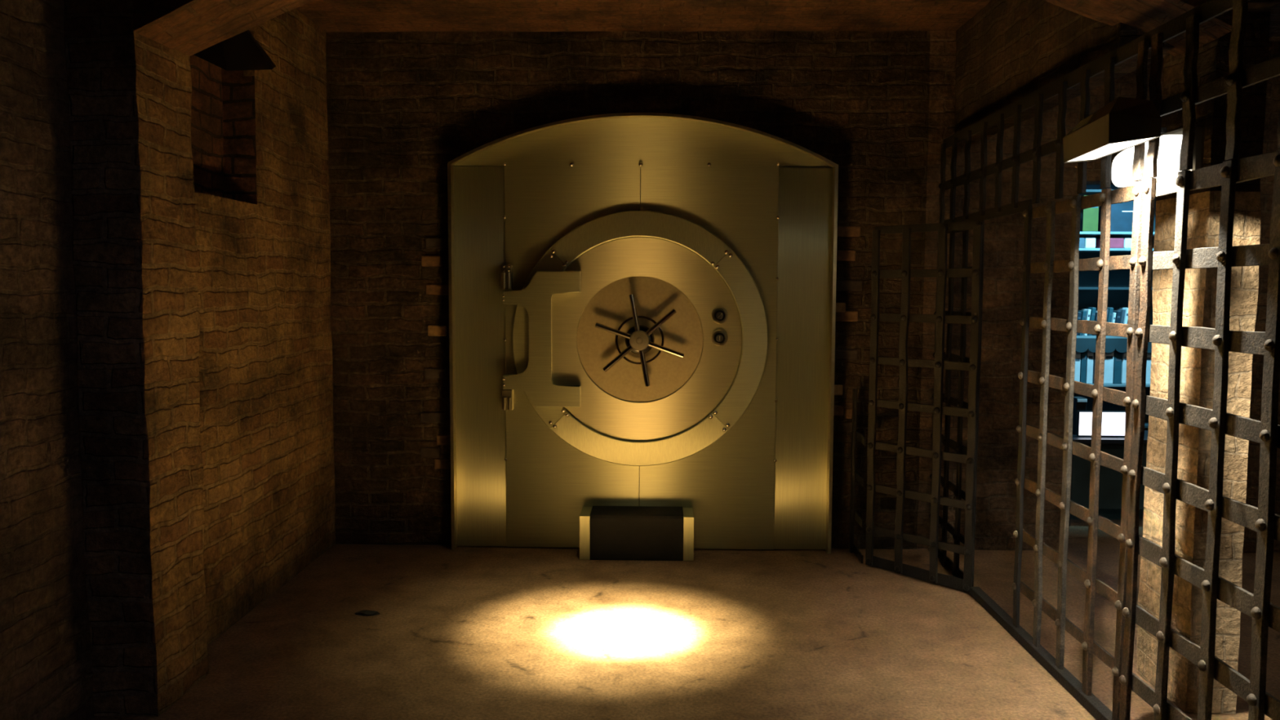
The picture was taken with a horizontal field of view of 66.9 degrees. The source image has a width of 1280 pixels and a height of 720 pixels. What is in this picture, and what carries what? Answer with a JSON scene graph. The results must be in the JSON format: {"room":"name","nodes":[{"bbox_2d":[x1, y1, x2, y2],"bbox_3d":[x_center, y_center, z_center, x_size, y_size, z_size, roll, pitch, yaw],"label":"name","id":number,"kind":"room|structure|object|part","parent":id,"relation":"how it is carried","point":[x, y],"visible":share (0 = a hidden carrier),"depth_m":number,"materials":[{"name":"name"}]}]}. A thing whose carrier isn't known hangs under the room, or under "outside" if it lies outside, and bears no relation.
{"room":"bank vault anteroom","nodes":[
{"label":"bank vault anteroom","id":0,"kind":"room"},
{"bbox_2d":[0,0,95,719],"bbox_3d":[-2.280,-0.044,0.969,0.427,3.127,5.064,0,4,1],"label":"wall","id":1,"kind":"structure","parent":0,"point":[46,668],"depth_m":3.28,"materials":[{"name":"brick"}]},
{"bbox_2d":[65,0,207,716],"bbox_3d":[-2.080,-0.246,3.703,0.604,3.127,0.437,0,4,1],"label":"wall pier","id":2,"kind":"object","parent":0,"point":[140,402],"visible":0.58,"depth_m":3.56,"materials":[{"name":"brick"}]},
{"bbox_2d":[187,9,336,644],"bbox_3d":[-2.080,-0.334,4.885,0.343,3.127,2.311,0,4,1],"label":"wall","id":3,"kind":"structure","parent":0,"point":[260,164],"depth_m":4.92,"materials":[{"name":"brick"}]},
{"bbox_2d":[193,28,275,71],"bbox_3d":[-1.870,-1.424,4.458,0.343,0.257,0.420,0,4,1],"label":"lamp","id":4,"kind":"object","parent":3,"relation":"attached to","point":[242,51],"visible":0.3,"depth_m":4.38,"materials":[{"name":"black metal"}]},
{"bbox_2d":[297,0,991,31],"bbox_3d":[1.021,-1.843,2.900,6.708,0.200,9.309,0,4,1],"label":"ceiling","id":5,"kind":"structure","parent":0,"point":[331,15],"depth_m":5.42,"materials":[{"name":"red brick"}]},
{"bbox_2d":[129,0,1232,57],"bbox_3d":[0.131,-1.487,3.567,3.865,0.654,0.425,0,4,1],"label":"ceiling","id":6,"kind":"structure","parent":0,"point":[186,27],"depth_m":3.58,"materials":[{"name":"red brick"}]},
{"bbox_2d":[93,508,1279,719],"bbox_3d":[1.009,1.377,3.139,6.700,0.003,9.300,0,4,1],"label":"floor","id":7,"kind":"structure","parent":0,"point":[464,633],"depth_m":4.41,"materials":[{"name":"concrete"}]},
{"bbox_2d":[356,609,378,616],"bbox_3d":[-1.339,1.238,4.754,0.112,0.018,0.066,0,4,1],"label":"chip","id":8,"kind":"object","parent":7,"relation":"on","point":[362,612],"visible":1,"depth_m":4.74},
{"bbox_2d":[579,506,693,560],"bbox_3d":[-0.018,1.038,5.817,0.674,0.269,0.247,0,4,1],"label":"step","id":9,"kind":"structure","parent":7,"relation":"on","point":[643,533],"depth_m":5.70,"materials":[{"name":"black metal"}]},
{"bbox_2d":[865,220,982,592],"bbox_3d":[1.529,0.238,5.278,0.046,1.950,0.683,-3,6,-40],"label":"iron gate","id":10,"kind":"object","parent":7,"relation":"on","point":[942,273],"visible":1,"depth_m":5.25,"materials":[{"name":"grey metal"}]},
{"bbox_3d":[1.530,1.177,5.367,0.012,0.065,0.642,-3,6,-40],"label":"rail","id":11,"kind":"part","parent":10,"relation":"part of","materials":[{"name":"metal"}]},
{"bbox_3d":[1.531,0.993,5.354,0.012,0.045,0.642,-3,6,-40],"label":"rail","id":12,"kind":"part","parent":10,"relation":"part of","materials":[{"name":"metal"}]},
{"bbox_3d":[1.532,0.750,5.335,0.012,0.046,0.642,-3,6,-40],"label":"rail","id":13,"kind":"part","parent":10,"relation":"part of","materials":[{"name":"metal"}]},
{"bbox_3d":[1.533,0.505,5.317,0.012,0.047,0.642,-3,6,-40],"label":"rail","id":14,"kind":"part","parent":10,"relation":"part of","materials":[{"name":"metal"}]},
{"bbox_3d":[1.534,0.262,5.299,0.013,0.047,0.642,-3,6,-40],"label":"rail","id":15,"kind":"part","parent":10,"relation":"part of","materials":[{"name":"metal"}]},
{"bbox_3d":[1.535,0.018,5.281,0.013,0.047,0.642,-3,6,-40],"label":"rail","id":16,"kind":"part","parent":10,"relation":"part of","materials":[{"name":"metal"}]},
{"bbox_3d":[1.536,-0.226,5.263,0.012,0.048,0.642,-3,6,-40],"label":"rail","id":17,"kind":"part","parent":10,"relation":"part of","materials":[{"name":"metal"}]},
{"bbox_3d":[1.537,-0.469,5.245,0.013,0.048,0.642,-3,6,-40],"label":"rail","id":18,"kind":"part","parent":10,"relation":"part of","materials":[{"name":"metal"}]},
{"bbox_3d":[1.538,-0.713,5.227,0.012,0.045,0.642,-3,6,-40],"label":"rail","id":19,"kind":"part","parent":10,"relation":"part of","materials":[{"name":"metal"}]},
{"bbox_2d":[937,548,963,578],"bbox_3d":[1.757,1.118,5.414,0.046,0.153,0.462,0,4,1],"label":"floor vent","id":20,"kind":"object","parent":7,"relation":"in","point":[944,561],"depth_m":5.49,"materials":[{"name":"black metal"}]},
{"bbox_3d":[1.775,1.172,5.515,0.013,0.054,0.730,0,4,1],"label":"rail","id":21,"kind":"part","parent":20,"relation":"part of","materials":[{"name":"metal"}]},
{"bbox_2d":[938,505,964,545],"bbox_3d":[1.758,0.922,5.396,0.046,0.259,0.473,0,4,1],"label":"iron grille","id":22,"kind":"object","parent":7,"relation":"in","point":[945,526],"depth_m":5.49,"materials":[{"name":"black metal"}]},
{"bbox_3d":[1.777,0.970,5.500,0.013,0.046,0.730,0,4,1],"label":"rail","id":23,"kind":"part","parent":22,"relation":"part of","materials":[{"name":"metal"}]},
{"bbox_2d":[940,460,965,500],"bbox_3d":[1.759,0.670,5.375,0.046,0.247,0.456,0,4,1],"label":"iron grille","id":24,"kind":"object","parent":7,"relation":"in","point":[957,490],"depth_m":5.48,"materials":[{"name":"black metal"}]},
{"bbox_3d":[1.777,0.727,5.482,0.013,0.047,0.730,0,4,1],"label":"rail","id":25,"kind":"part","parent":24,"relation":"part of","materials":[{"name":"metal"}]},
{"bbox_2d":[941,414,967,454],"bbox_3d":[1.760,0.415,5.357,0.046,0.234,0.463,0,4,1],"label":"iron grille","id":26,"kind":"object","parent":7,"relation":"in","point":[958,447],"depth_m":5.45,"materials":[{"name":"black metal"}]},
{"bbox_3d":[1.778,0.483,5.464,0.014,0.048,0.730,0,4,1],"label":"rail","id":27,"kind":"part","parent":26,"relation":"part of","materials":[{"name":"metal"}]},
{"bbox_2d":[969,586,1112,719],"bbox_3d":[1.727,1.321,3.636,0.050,0.042,2.930,0,4,1],"label":"bar","id":28,"kind":"object","parent":7,"relation":"on","point":[1064,677],"visible":1,"depth_m":4.13,"materials":[{"name":"metal"}]},
{"bbox_2d":[1011,181,1144,719],"bbox_3d":[1.735,0.308,3.926,0.046,1.929,1.068,0,4,1],"label":"iron gate","id":29,"kind":"object","parent":28,"relation":"on","point":[1104,263],"visible":1,"depth_m":3.86,"materials":[{"name":"metal"}]},
{"bbox_3d":[1.749,1.082,3.979,0.013,0.052,1.060,0,4,1],"label":"rail","id":30,"kind":"part","parent":29,"relation":"part of","materials":[{"name":"metal"}]},
{"bbox_3d":[1.749,0.840,3.961,0.013,0.054,1.060,0,4,1],"label":"rail","id":31,"kind":"part","parent":29,"relation":"part of","materials":[{"name":"metal"}]},
{"bbox_3d":[1.750,0.596,3.943,0.014,0.054,1.060,0,4,1],"label":"rail","id":32,"kind":"part","parent":29,"relation":"part of","materials":[{"name":"metal"}]},
{"bbox_3d":[1.751,0.353,3.925,0.013,0.054,1.060,0,4,1],"label":"rail","id":33,"kind":"part","parent":29,"relation":"part of","materials":[{"name":"metal"}]},
{"bbox_3d":[1.752,0.109,3.907,0.013,0.054,1.060,0,4,1],"label":"rail","id":34,"kind":"part","parent":29,"relation":"part of","materials":[{"name":"metal"}]},
{"bbox_3d":[1.753,-0.135,3.889,0.013,0.054,1.060,0,4,1],"label":"rail","id":35,"kind":"part","parent":29,"relation":"part of","materials":[{"name":"metal"}]},
{"bbox_3d":[1.754,-0.379,3.871,0.013,0.053,1.060,0,4,1],"label":"rail","id":36,"kind":"part","parent":29,"relation":"part of","materials":[{"name":"metal"}]},
{"bbox_3d":[1.755,-0.623,3.853,0.013,0.055,1.060,0,4,1],"label":"rail","id":37,"kind":"part","parent":29,"relation":"part of","materials":[{"name":"metal"}]},
{"bbox_2d":[1119,149,1279,719],"bbox_3d":[1.700,0.393,2.755,0.046,1.932,1.239,0,4,1],"label":"iron gate","id":38,"kind":"object","parent":28,"relation":"on","point":[1263,519],"visible":1,"depth_m":2.89,"materials":[{"name":"metal"}]},
{"bbox_3d":[1.714,1.169,2.814,0.013,0.065,1.220,0,4,1],"label":"rail","id":39,"kind":"part","parent":38,"relation":"part of","materials":[{"name":"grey metal"}]},
{"bbox_3d":[1.718,-0.049,2.724,0.013,0.067,1.220,0,4,1],"label":"rail","id":40,"kind":"part","parent":38,"relation":"part of","materials":[{"name":"grey metal"}]},
{"bbox_3d":[1.714,0.926,2.796,0.013,0.066,1.220,0,4,1],"label":"rail","id":41,"kind":"part","parent":38,"relation":"part of","materials":[{"name":"grey metal"}]},
{"bbox_3d":[1.715,0.682,2.778,0.014,0.066,1.220,0,4,1],"label":"rail","id":42,"kind":"part","parent":38,"relation":"part of","materials":[{"name":"grey metal"}]},
{"bbox_3d":[1.716,0.439,2.760,0.013,0.067,1.220,0,4,1],"label":"rail","id":43,"kind":"part","parent":38,"relation":"part of","materials":[{"name":"grey metal"}]},
{"bbox_3d":[1.719,-0.293,2.705,0.013,0.066,1.220,0,4,1],"label":"rail","id":44,"kind":"part","parent":38,"relation":"part of","materials":[{"name":"grey metal"}]},
{"bbox_3d":[1.717,0.195,2.742,0.013,0.067,1.220,0,4,1],"label":"rail","id":45,"kind":"part","parent":38,"relation":"part of","materials":[{"name":"grey metal"}]},
{"bbox_3d":[1.720,-0.536,2.687,0.013,0.068,1.220,0,4,1],"label":"rail","id":46,"kind":"part","parent":38,"relation":"part of","materials":[{"name":"grey metal"}]},
{"bbox_2d":[1068,430,1146,526],"bbox_3d":[3.299,0.817,6.734,0.880,0.600,0.450,0,4,1],"label":"desk","id":47,"kind":"object","parent":7,"relation":"on","point":[1110,482],"visible":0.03,"depth_m":6.55,"materials":[{"name":"black plastic"}]},
{"bbox_3d":[2.902,0.843,6.567,0.035,0.570,0.035,0,4,1],"label":"leg","id":48,"kind":"part","parent":47,"relation":"part of","materials":[{"name":"black plastic"}]},
{"bbox_2d":[1072,396,1087,435],"bbox_3d":[3.046,0.388,6.728,0.070,0.256,0.110,0,4,1],"label":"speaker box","id":49,"kind":"object","parent":47,"relation":"on","point":[1079,402],"visible":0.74,"depth_m":6.68,"materials":[{"name":"black plastic"}]},
{"bbox_2d":[1076,410,1125,436],"bbox_3d":[3.183,0.435,6.624,0.400,0.178,0.078,0,4,1],"label":"display screen","id":50,"kind":"object","parent":47,"relation":"on","point":[1113,422],"visible":0.57,"depth_m":6.59,"materials":[{"name":"white plastic"}]},
{"bbox_3d":[3.300,0.786,6.551,0.750,0.450,0.010,0,4,1],"label":"modesty panel","id":51,"kind":"part","parent":47,"relation":"part of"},
{"bbox_2d":[1073,189,1157,430],"bbox_3d":[3.555,-0.099,7.265,0.760,2.350,0.270,0,4,1],"label":"bookshelf","id":52,"kind":"object","parent":7,"relation":"on","point":[1118,280],"visible":0.07,"depth_m":7.34,"materials":[{"name":"blue metal"}]},
{"bbox_2d":[1074,351,1080,382],"bbox_3d":[3.242,0.053,7.250,0.046,0.236,0.151,0,4,1],"label":"book","id":53,"kind":"object","parent":52,"relation":"on","point":[1077,356],"visible":0.25,"depth_m":7.17,"materials":[{"name":"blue paper"}]},
{"bbox_2d":[1076,311,1081,335],"bbox_3d":[3.238,-0.271,7.211,0.046,0.172,0.121,0,4,1],"label":"book","id":54,"kind":"object","parent":52,"relation":"on","point":[1079,314],"visible":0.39,"depth_m":7.15,"materials":[{"name":"blue paper"}]},
{"bbox_2d":[1079,237,1084,248],"bbox_3d":[3.242,-0.864,7.178,0.050,0.075,0.140,0,4,1],"label":"storage box","id":55,"kind":"object","parent":52,"relation":"on","point":[1082,240],"visible":0.28,"depth_m":7.11,"materials":[{"name":"blue cardboard"}]},
{"bbox_2d":[1077,310,1087,335],"bbox_3d":[3.275,-0.277,7.210,0.048,0.184,0.121,0,4,1],"label":"book","id":56,"kind":"object","parent":52,"relation":"on","point":[1083,313],"visible":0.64,"depth_m":7.15,"materials":[{"name":"teal paper"}]},
{"bbox_2d":[1080,351,1087,382],"bbox_3d":[3.289,0.047,7.249,0.041,0.248,0.151,0,4,1],"label":"book","id":57,"kind":"object","parent":52,"relation":"on","point":[1083,355],"visible":0.34,"depth_m":7.17,"materials":[{"name":"teal paper"}]},
{"bbox_2d":[1081,308,1091,335],"bbox_3d":[3.308,-0.282,7.209,0.042,0.195,0.121,0,4,1],"label":"book","id":58,"kind":"object","parent":52,"relation":"on","point":[1088,313],"visible":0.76,"depth_m":7.15,"materials":[{"name":"white paper"}]},
{"bbox_2d":[1085,349,1093,383],"bbox_3d":[3.337,0.041,7.247,0.046,0.260,0.151,0,4,1],"label":"book","id":59,"kind":"object","parent":52,"relation":"on","point":[1090,355],"visible":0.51,"depth_m":7.17,"materials":[{"name":"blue paper"}]},
{"bbox_2d":[1084,237,1095,248],"bbox_3d":[3.310,-0.864,7.176,0.075,0.075,0.140,0,4,1],"label":"storage box","id":60,"kind":"object","parent":52,"relation":"on","point":[1090,242],"visible":0.67,"depth_m":7.11,"materials":[{"name":"white cardboard"}]},
{"bbox_2d":[1082,195,1098,231],"bbox_3d":[3.302,-1.075,7.093,0.110,0.260,0.006,0,4,1],"label":"picture card","id":61,"kind":"object","parent":52,"relation":"on","point":[1090,219],"visible":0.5,"depth_m":7.09,"materials":[{"name":"green paper"}]},
{"bbox_2d":[1085,306,1096,335],"bbox_3d":[3.341,-0.288,7.208,0.051,0.208,0.121,0,4,1],"label":"book","id":62,"kind":"object","parent":52,"relation":"on","point":[1093,309],"visible":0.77,"depth_m":7.15,"materials":[{"name":"teal paper"}]},
{"bbox_2d":[1092,352,1095,383],"bbox_3d":[3.379,0.053,7.247,0.031,0.236,0.151,0,4,1],"label":"book","id":63,"kind":"object","parent":52,"relation":"on","point":[1094,359],"visible":0.25,"depth_m":7.18,"materials":[{"name":"blue paper"}]},
{"bbox_2d":[1092,312,1097,335],"bbox_3d":[3.373,-0.270,7.208,0.044,0.172,0.121,0,4,1],"label":"book","id":64,"kind":"object","parent":52,"relation":"on","point":[1095,315],"visible":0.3,"depth_m":7.15,"materials":[{"name":"blue paper"}]},
{"bbox_2d":[1103,351,1114,383],"bbox_3d":[3.474,0.042,7.244,0.071,0.260,0.151,0,4,1],"label":"book","id":65,"kind":"object","parent":52,"relation":"on","point":[1108,357],"visible":0.47,"depth_m":7.17,"materials":[{"name":"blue paper"}]},
{"bbox_2d":[1095,238,1124,248],"bbox_3d":[3.477,-0.863,7.173,0.150,0.075,0.140,0,4,1],"label":"storage box","id":66,"kind":"object","parent":52,"relation":"on","point":[1114,242],"visible":0.56,"depth_m":7.10,"materials":[{"name":"cardboard"}]},
{"bbox_2d":[1106,307,1113,322],"bbox_3d":[3.467,-0.287,7.205,0.051,0.208,0.121,0,4,1],"label":"book","id":67,"kind":"object","parent":52,"relation":"on","point":[1110,309],"visible":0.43,"depth_m":7.14,"materials":[{"name":"teal paper"}]},
{"bbox_2d":[1111,312,1115,322],"bbox_3d":[3.495,-0.269,7.206,0.035,0.171,0.121,0,4,1],"label":"book","id":68,"kind":"object","parent":52,"relation":"on","point":[1113,317],"visible":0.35,"depth_m":7.14,"materials":[{"name":"white paper"}]},
{"bbox_2d":[1112,310,1121,323],"bbox_3d":[3.526,-0.275,7.205,0.048,0.184,0.121,0,4,1],"label":"book","id":69,"kind":"object","parent":52,"relation":"on","point":[1117,313],"visible":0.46,"depth_m":7.14,"materials":[{"name":"blue paper"}]},
{"bbox_2d":[1112,351,1122,383],"bbox_3d":[3.542,0.054,7.244,0.056,0.236,0.151,0,4,1],"label":"book","id":70,"kind":"object","parent":52,"relation":"on","point":[1117,358],"visible":0.54,"depth_m":7.17,"materials":[{"name":"teal paper"}]},
{"bbox_2d":[1114,349,1126,383],"bbox_3d":[3.614,0.049,7.242,0.081,0.248,0.151,0,4,1],"label":"book","id":71,"kind":"object","parent":52,"relation":"on","point":[1124,354],"visible":0.35,"depth_m":7.17,"materials":[{"name":"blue paper"}]},
{"bbox_2d":[1115,309,1125,324],"bbox_3d":[3.559,-0.280,7.204,0.042,0.195,0.121,0,4,1],"label":"book","id":72,"kind":"object","parent":52,"relation":"on","point":[1122,313],"visible":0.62,"depth_m":7.14,"materials":[{"name":"blue paper"}]},
{"bbox_2d":[1110,200,1133,231],"bbox_3d":[3.537,-1.072,7.094,0.280,0.264,0.024,0,4,1],"label":"picture card","id":73,"kind":"object","parent":52,"relation":"on","point":[1122,214],"visible":0.36,"depth_m":7.09,"materials":[{"name":"blue paper"}]},
{"bbox_2d":[1119,307,1128,324],"bbox_3d":[3.587,-0.286,7.203,0.043,0.207,0.121,0,4,1],"label":"book","id":74,"kind":"object","parent":52,"relation":"on","point":[1126,317],"visible":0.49,"depth_m":7.14,"materials":[{"name":"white paper"}]},
{"bbox_2d":[1123,238,1131,248],"bbox_3d":[3.602,-0.862,7.170,0.090,0.075,0.140,0,4,1],"label":"storage box","id":75,"kind":"object","parent":52,"relation":"on","point":[1127,242],"visible":0.43,"depth_m":7.10,"materials":[{"name":"white cardboard"}]},
{"bbox_2d":[1146,352,1149,383],"bbox_3d":[3.762,0.050,7.239,0.046,0.248,0.151,0,4,1],"label":"book","id":76,"kind":"object","parent":52,"relation":"on","point":[1148,353],"visible":0.08,"depth_m":7.17,"materials":[{"name":"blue paper"}]},
{"bbox_2d":[325,31,1279,552],"bbox_3d":[1.180,-0.402,5.976,6.509,3.127,0.243,0,4,1],"label":"wall","id":77,"kind":"structure","parent":0,"point":[877,105],"depth_m":5.84,"materials":[{"name":"brick"}]},
{"bbox_2d":[447,112,838,553],"bbox_3d":[0.009,-0.148,5.840,2.310,2.631,0.092,0,4,1],"label":"surround","id":78,"kind":"object","parent":77,"relation":"attached to","point":[766,483],"visible":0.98,"depth_m":5.85,"materials":[{"name":"metal"}]},
{"bbox_3d":[-0.972,-0.006,5.908,0.307,2.319,0.020,0,4,1],"label":"panel","id":79,"kind":"part","parent":78,"relation":"part of","materials":[{"name":"metal"}]},
{"bbox_3d":[-0.409,-0.004,5.890,0.815,2.321,0.032,0,4,1],"label":"panel","id":80,"kind":"part","parent":78,"relation":"part of","materials":[{"name":"metal"}]},
{"bbox_2d":[500,210,768,466],"bbox_3d":[-0.035,-0.118,5.775,1.601,1.536,0.164,0,4,1],"label":"door","id":81,"kind":"structure","parent":78,"relation":"attached to","point":[639,338],"depth_m":5.81,"materials":[{"name":"metal"}]},
{"bbox_3d":[-0.586,-0.125,5.790,0.462,0.809,0.090,0,4,1],"label":"hinge arm","id":82,"kind":"part","parent":81,"relation":"part of","materials":[{"name":"metal"}]},
{"bbox_3d":[-0.001,-0.123,5.843,0.760,0.760,0.026,0,4,1],"label":"dial plate","id":83,"kind":"part","parent":81,"relation":"part of","materials":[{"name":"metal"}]},
{"bbox_3d":[0.475,-0.131,5.778,0.046,0.046,0.026,0,4,1],"label":"dial knob","id":84,"kind":"part","parent":81,"relation":"part of","materials":[{"name":"black plastic"}]},
{"bbox_3d":[0.475,-0.265,5.768,0.046,0.046,0.026,0,4,1],"label":"dial knob","id":85,"kind":"part","parent":81,"relation":"part of","materials":[{"name":"black plastic"}]},
{"bbox_3d":[0.014,-1.297,5.785,2.270,0.295,0.032,0,4,1],"label":"arched panel","id":86,"kind":"part","parent":78,"relation":"part of","materials":[{"name":"metal"}]},
{"bbox_3d":[0.412,0.001,5.873,0.823,2.321,0.032,0,4,1],"label":"panel","id":87,"kind":"part","parent":78,"relation":"part of","materials":[{"name":"metal"}]},
{"bbox_3d":[0.985,0.005,5.867,0.319,2.319,0.020,0,4,1],"label":"panel","id":88,"kind":"part","parent":78,"relation":"part of","materials":[{"name":"metal"}]},
{"bbox_2d":[972,220,984,586],"bbox_3d":[1.754,0.226,5.021,0.046,1.893,0.184,0,4,1],"label":"bar","id":89,"kind":"object","parent":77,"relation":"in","point":[981,222],"depth_m":5.03,"materials":[{"name":"grey metal"}]},
{"bbox_2d":[952,0,1173,134],"bbox_3d":[1.968,-1.568,4.709,0.256,0.607,2.118,0,4,1],"label":"wall","id":90,"kind":"structure","parent":0,"point":[1007,51],"depth_m":4.74,"materials":[{"name":"brick"}]},
{"bbox_2d":[937,0,1279,268],"bbox_3d":[1.735,-0.780,3.877,0.046,0.773,3.740,0,4,1],"label":"iron grille","id":91,"kind":"object","parent":90,"relation":"in","point":[1237,78],"depth_m":3.55,"materials":[{"name":"grey metal"}]},
{"bbox_3d":[1.764,-0.608,5.283,0.046,0.222,0.455,0,4,1],"label":"iron grille","id":92,"kind":"part","parent":91,"relation":"part of","materials":[{"name":"grey metal"}]},
{"bbox_3d":[1.783,-0.735,5.373,0.013,0.048,0.730,0,4,1],"label":"rail","id":93,"kind":"part","parent":91,"relation":"part of","materials":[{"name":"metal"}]},
{"bbox_3d":[1.776,-0.751,5.056,0.013,0.053,1.390,0,4,1],"label":"rail","id":94,"kind":"part","parent":91,"relation":"part of","materials":[{"name":"metal"}]},
{"bbox_3d":[1.752,-1.134,3.850,0.013,0.064,3.740,0,4,1],"label":"rail","id":95,"kind":"part","parent":91,"relation":"part of","materials":[{"name":"metal"}]},
{"bbox_3d":[1.752,-0.887,3.868,0.013,0.053,3.740,0,4,1],"label":"rail","id":96,"kind":"part","parent":91,"relation":"part of","materials":[{"name":"metal"}]},
{"bbox_2d":[1062,96,1204,187],"bbox_3d":[1.691,-0.749,3.394,0.370,0.275,0.608,0,4,1],"label":"floodlight","id":97,"kind":"object","parent":91,"relation":"attached to","point":[1124,123],"visible":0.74,"depth_m":3.24,"materials":[{"name":"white metal"}]},
{"bbox_2d":[1067,137,1155,161],"bbox_3d":[1.626,-0.730,3.363,0.162,0.033,0.552,1,4,9],"label":"diffuser","id":98,"kind":"object","parent":97,"relation":"attached to","point":[1090,148],"depth_m":3.32,"materials":[{"name":"white plastic"}]},
{"bbox_2d":[1062,96,1161,163],"bbox_3d":[1.627,-0.798,3.364,0.171,0.174,0.578,1,4,8],"label":"hood","id":99,"kind":"object","parent":97,"relation":"attached to","point":[1123,123],"depth_m":3.16,"materials":[{"name":"black metal"}]},
{"bbox_2d":[1086,184,1122,189],"bbox_3d":[3.423,-0.456,6.823,1.950,3.127,1.580,0,4,1],"label":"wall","id":100,"kind":"structure","parent":0,"point":[1088,186],"depth_m":7.40,"materials":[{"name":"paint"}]},
{"bbox_2d":[1137,0,1279,713],"bbox_3d":[2.357,-0.229,3.704,0.667,3.127,0.537,0,4,1],"label":"wall","id":101,"kind":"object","parent":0,"point":[1263,24],"visible":0.52,"depth_m":3.62,"materials":[{"name":"brick"}]}
]}

